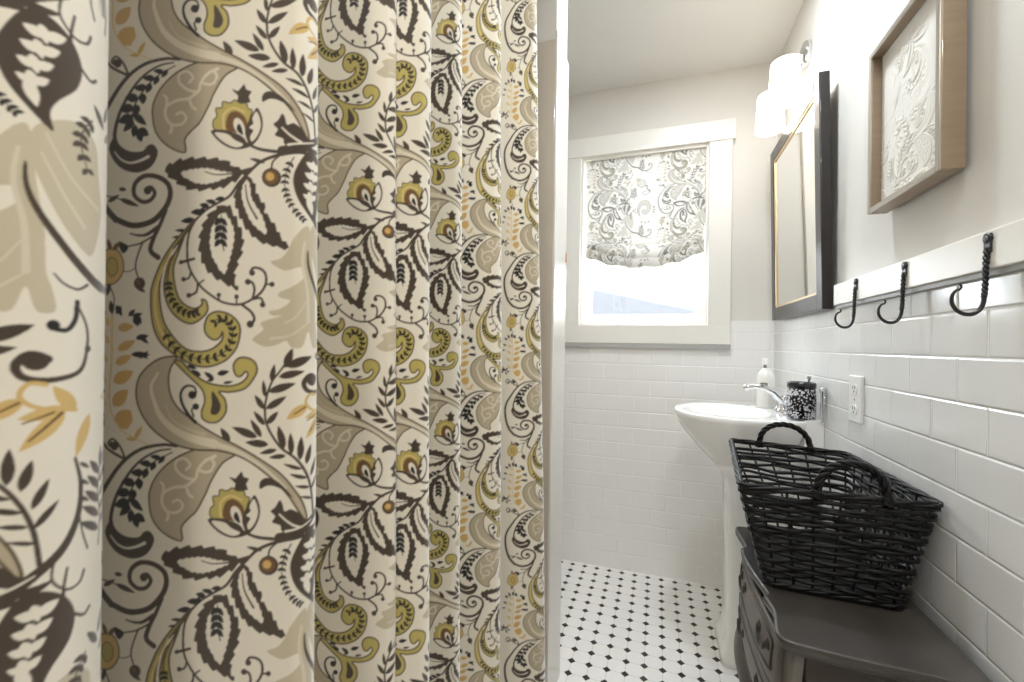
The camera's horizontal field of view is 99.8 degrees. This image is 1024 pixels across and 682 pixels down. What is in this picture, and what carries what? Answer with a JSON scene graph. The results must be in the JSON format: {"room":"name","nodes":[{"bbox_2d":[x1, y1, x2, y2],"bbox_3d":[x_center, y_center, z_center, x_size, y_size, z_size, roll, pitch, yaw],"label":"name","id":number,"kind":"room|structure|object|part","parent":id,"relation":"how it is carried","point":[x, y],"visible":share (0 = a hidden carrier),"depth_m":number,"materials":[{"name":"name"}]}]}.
{"room":"bathroom","nodes":[
{"label":"bathroom","id":0,"kind":"room"},
{"bbox_2d":[537,0,568,681],"bbox_3d":[-0.248,-0.092,1.523,0.854,2.430,0.173,1,-1,19],"label":"wall","id":1,"kind":"structure","parent":0,"point":[552,15],"depth_m":1.33,"materials":[{"name":"grey paint"}]},
{"bbox_2d":[558,559,738,681],"bbox_3d":[-0.178,1.166,0.535,1.850,0.100,3.830,1,-1,19],"label":"floor","id":2,"kind":"structure","parent":0,"point":[617,625],"depth_m":1.71,"materials":[{"name":"tile"}]},
{"bbox_2d":[674,384,823,670],"bbox_3d":[0.826,0.648,1.591,0.435,0.986,0.451,1,-1,19],"label":"pedestal sink","id":3,"kind":"object","parent":2,"relation":"on","point":[710,425],"visible":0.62,"depth_m":1.51,"materials":[{"name":"white ceramic"}]},
{"bbox_2d":[674,402,823,470],"bbox_3d":[0.831,0.377,1.594,0.435,0.249,0.451,1,-1,19],"label":"basin","id":4,"kind":"object","parent":3,"relation":"in","point":[710,425],"depth_m":1.46,"materials":[{"name":"white ceramic"}]},
{"bbox_2d":[742,384,785,415],"bbox_3d":[0.925,0.208,1.564,0.163,0.104,0.184,1,-1,19],"label":"tap","id":5,"kind":"object","parent":3,"relation":"on","point":[780,408],"depth_m":1.56,"materials":[{"name":"silver metal"}]},
{"bbox_2d":[756,358,774,407],"bbox_3d":[0.992,0.164,1.687,0.062,0.191,0.062,1,-1,19],"label":"soap bottle","id":6,"kind":"object","parent":3,"relation":"on","point":[765,376],"visible":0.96,"depth_m":1.67,"materials":[{"name":"white plastic"}]},
{"bbox_2d":[786,381,816,419],"bbox_3d":[0.945,0.193,1.409,0.083,0.118,0.083,1,-1,19],"label":"tumbler","id":7,"kind":"object","parent":3,"relation":"on","point":[801,398],"visible":1,"depth_m":1.38,"materials":[{"name":"ceramic"}]},
{"bbox_2d":[734,526,992,681],"bbox_3d":[0.652,0.820,0.907,0.286,0.626,0.510,1,-1,19],"label":"commode","id":8,"kind":"object","parent":2,"relation":"on","point":[781,635],"visible":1,"depth_m":0.76,"materials":[{"name":"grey wood"}]},
{"bbox_3d":[0.560,0.705,1.057,0.012,0.035,0.078,1,-1,19],"label":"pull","id":9,"kind":"part","parent":8,"relation":"part of","materials":[{"name":"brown metal"}]},
{"bbox_3d":[0.625,0.924,1.151,0.059,0.420,0.056,1,-1,19],"label":"leg","id":10,"kind":"part","parent":8,"relation":"part of","materials":[{"name":"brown wood"}]},
{"bbox_3d":[0.565,0.596,1.057,0.012,0.035,0.078,1,-1,19],"label":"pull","id":11,"kind":"part","parent":8,"relation":"part of","materials":[{"name":"brown metal"}]},
{"bbox_3d":[0.530,0.703,0.958,0.014,0.078,0.322,1,-1,19],"label":"moulding","id":12,"kind":"part","parent":8,"relation":"part of","materials":[{"name":"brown wood"}]},
{"bbox_3d":[0.538,0.703,0.955,0.024,0.101,0.363,1,-1,19],"label":"drawer","id":13,"kind":"part","parent":8,"relation":"part of","materials":[{"name":"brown wood"}]},
{"bbox_3d":[0.494,0.702,0.863,0.012,0.035,0.078,1,-1,19],"label":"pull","id":14,"kind":"part","parent":8,"relation":"part of","materials":[{"name":"brown metal"}]},
{"bbox_3d":[0.534,0.594,0.958,0.017,0.078,0.322,1,-1,19],"label":"moulding","id":15,"kind":"part","parent":8,"relation":"part of","materials":[{"name":"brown wood"}]},
{"bbox_3d":[0.542,0.594,0.956,0.028,0.101,0.363,1,-1,19],"label":"drawer","id":16,"kind":"part","parent":8,"relation":"part of","materials":[{"name":"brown wood"}]},
{"bbox_3d":[0.498,0.593,0.863,0.012,0.035,0.078,1,-1,19],"label":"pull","id":17,"kind":"part","parent":8,"relation":"part of","materials":[{"name":"brown metal"}]},
{"bbox_3d":[0.554,0.682,0.950,0.038,0.298,0.448,1,-1,19],"label":"frame","id":18,"kind":"part","parent":8,"relation":"part of","materials":[{"name":"brown wood"}]},
{"bbox_2d":[728,422,943,609],"bbox_3d":[0.710,0.368,1.027,0.337,0.281,0.490,1,-1,25],"label":"wicker basket","id":19,"kind":"object","parent":8,"relation":"on","point":[816,561],"visible":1,"depth_m":0.85,"materials":[{"name":"black wicker"}]},
{"bbox_3d":[0.782,0.274,1.239,0.139,0.082,0.020,1,-1,32],"label":"handle","id":20,"kind":"part","parent":19,"relation":"part of","materials":[{"name":"black wicker"}]},
{"bbox_3d":[0.644,0.267,0.817,0.128,0.084,0.020,1,-1,19],"label":"handle","id":21,"kind":"part","parent":19,"relation":"part of","materials":[{"name":"black wicker"}]},
{"bbox_3d":[0.606,0.661,0.696,0.232,0.259,0.012,1,-1,19],"label":"frame","id":22,"kind":"part","parent":8,"relation":"part of","materials":[{"name":"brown wood"}]},
{"bbox_2d":[561,61,777,587],"bbox_3d":[0.434,-0.074,2.288,1.656,2.430,0.150,1,-1,19],"label":"wall","id":23,"kind":"structure","parent":0,"point":[639,494],"depth_m":2.10,"materials":[{"name":"grey paint"}]},
{"bbox_2d":[565,118,735,349],"bbox_3d":[0.663,-0.500,2.202,0.827,1.072,0.177,1,-1,19],"label":"window","id":24,"kind":"structure","parent":23,"relation":"in","point":[709,326],"depth_m":2.11,"materials":[{"name":"white paint"}]},
{"bbox_3d":[0.664,-0.308,2.211,0.581,0.436,0.035,1,-1,19],"label":"sash","id":25,"kind":"part","parent":24,"relation":"part of","materials":[{"name":"white paint"}]},
{"bbox_2d":[586,148,705,269],"bbox_3d":[0.653,-0.642,2.145,0.584,0.576,0.095,1,-1,19],"label":"window shade","id":26,"kind":"object","parent":24,"relation":"attached to","point":[644,211],"visible":1,"depth_m":2.14,"materials":[{"name":"fabric"}]},
{"bbox_3d":[0.648,-0.990,2.138,0.827,0.095,0.033,1,-1,19],"label":"head casing","id":27,"kind":"part","parent":24,"relation":"part of","materials":[{"name":"white paint"}]},
{"bbox_2d":[567,0,803,95],"bbox_3d":[-0.137,-1.364,0.556,1.850,0.100,3.830,1,-1,19],"label":"ceiling","id":28,"kind":"structure","parent":0,"point":[612,44],"depth_m":1.83,"materials":[{"name":"white paint"}]},
{"bbox_2d":[0,0,544,681],"bbox_3d":[-0.226,-0.121,0.720,0.378,2.375,1.028,1,-1,19],"label":"shower curtain","id":29,"kind":"object","parent":28,"relation":"hanging from","point":[271,384],"visible":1,"depth_m":0.37,"materials":[{"name":"fabric"}]},
{"bbox_2d":[774,0,1023,681],"bbox_3d":[0.674,-0.088,0.264,0.106,2.430,3.830,1,-1,19],"label":"wall","id":30,"kind":"structure","parent":0,"point":[944,388],"depth_m":0.80,"materials":[{"name":"white tile"}]},
{"bbox_2d":[755,39,811,136],"bbox_3d":[1.007,-0.961,1.595,0.149,0.262,0.312,1,-1,19],"label":"wall sconce","id":31,"kind":"object","parent":30,"relation":"attached to","point":[785,84],"visible":1,"depth_m":1.53,"materials":[{"name":"white glass"}]},
{"bbox_3d":[1.018,-0.900,1.701,0.102,0.142,0.102,1,-1,19],"label":"lamp shade","id":32,"kind":"part","parent":31,"relation":"part of","materials":[{"name":"white glass"}]},
{"bbox_3d":[0.951,-0.903,1.502,0.102,0.142,0.102,1,-1,19],"label":"lamp shade","id":33,"kind":"part","parent":31,"relation":"part of","materials":[{"name":"white glass"}]},
{"bbox_3d":[1.028,-1.011,1.588,0.084,0.068,0.220,1,-1,19],"label":"arm","id":34,"kind":"part","parent":31,"relation":"part of","materials":[{"name":"silver metal"}]},
{"bbox_3d":[1.068,-1.045,1.575,0.024,0.092,0.092,1,-1,19],"label":"plate","id":35,"kind":"part","parent":31,"relation":"part of","materials":[{"name":"silver metal"}]},
{"bbox_2d":[770,70,832,320],"bbox_3d":[1.038,-0.452,1.577,0.043,0.720,0.596,1,-1,19],"label":"wall mirror","id":36,"kind":"object","parent":30,"relation":"attached to","point":[800,161],"visible":1,"depth_m":1.46,"materials":[{"name":"brown metal"}]},
{"bbox_3d":[1.034,-0.452,1.578,0.017,0.614,0.490,1,-1,19],"label":"glass","id":37,"kind":"part","parent":36,"relation":"part of","materials":[{"name":"white mirror"}]},
{"bbox_2d":[820,387,826,421],"bbox_3d":[0.969,0.198,1.343,0.018,0.108,0.015,1,-1,19],"label":"wall hook","id":38,"kind":"object","parent":30,"relation":"attached to","point":[822,389],"visible":1,"depth_m":1.34,"materials":[{"name":"silver metal"}]},
{"bbox_2d":[849,375,863,424],"bbox_3d":[0.904,0.153,1.135,0.009,0.122,0.076,1,-1,19],"label":"wall socket","id":39,"kind":"object","parent":30,"relation":"attached to","point":[856,383],"visible":1,"depth_m":1.12,"materials":[{"name":"white plastic"}]},
{"bbox_2d":[851,384,856,393],"bbox_3d":[0.901,0.127,1.136,0.002,0.025,0.033,1,-1,19],"label":"socket","id":40,"kind":"object","parent":39,"relation":"attached to","point":[853,386],"depth_m":1.13,"materials":[{"name":"white plastic"}]},
{"bbox_2d":[851,404,856,414],"bbox_3d":[0.901,0.181,1.135,0.002,0.025,0.033,1,-1,19],"label":"socket","id":41,"kind":"object","parent":39,"relation":"attached to","point":[853,406],"depth_m":1.14,"materials":[{"name":"white plastic"}]},
{"bbox_2d":[867,0,966,214],"bbox_3d":[0.808,-0.482,0.875,0.038,0.371,0.271,1,-1,19],"label":"framed picture","id":42,"kind":"object","parent":30,"relation":"attached to","point":[917,86],"visible":1,"depth_m":0.85,"materials":[{"name":"white paper"}]},
{"bbox_3d":[0.810,-0.482,0.875,0.002,0.347,0.247,1,-1,19],"label":"relief panel","id":43,"kind":"part","parent":42,"relation":"part of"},
{"bbox_2d":[834,218,1023,328],"bbox_3d":[0.588,-0.110,0.269,0.072,0.134,2.083,1,-1,19],"label":"hook rail","id":44,"kind":"object","parent":30,"relation":"attached to","point":[998,251],"visible":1,"depth_m":0.77,"materials":[{"name":"white paint"}]},
{"bbox_3d":[0.611,-0.112,0.261,0.012,0.009,2.083,1,-1,19],"label":"under moulding","id":45,"kind":"part","parent":44,"relation":"part of","materials":[{"name":"grey wood"}]},
{"label":"outside","id":46,"kind":"structure","parent":0,"visible":0},
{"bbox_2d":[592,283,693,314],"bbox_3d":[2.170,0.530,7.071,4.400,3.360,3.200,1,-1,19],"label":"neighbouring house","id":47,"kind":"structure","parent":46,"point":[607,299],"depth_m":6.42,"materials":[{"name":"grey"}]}
]}

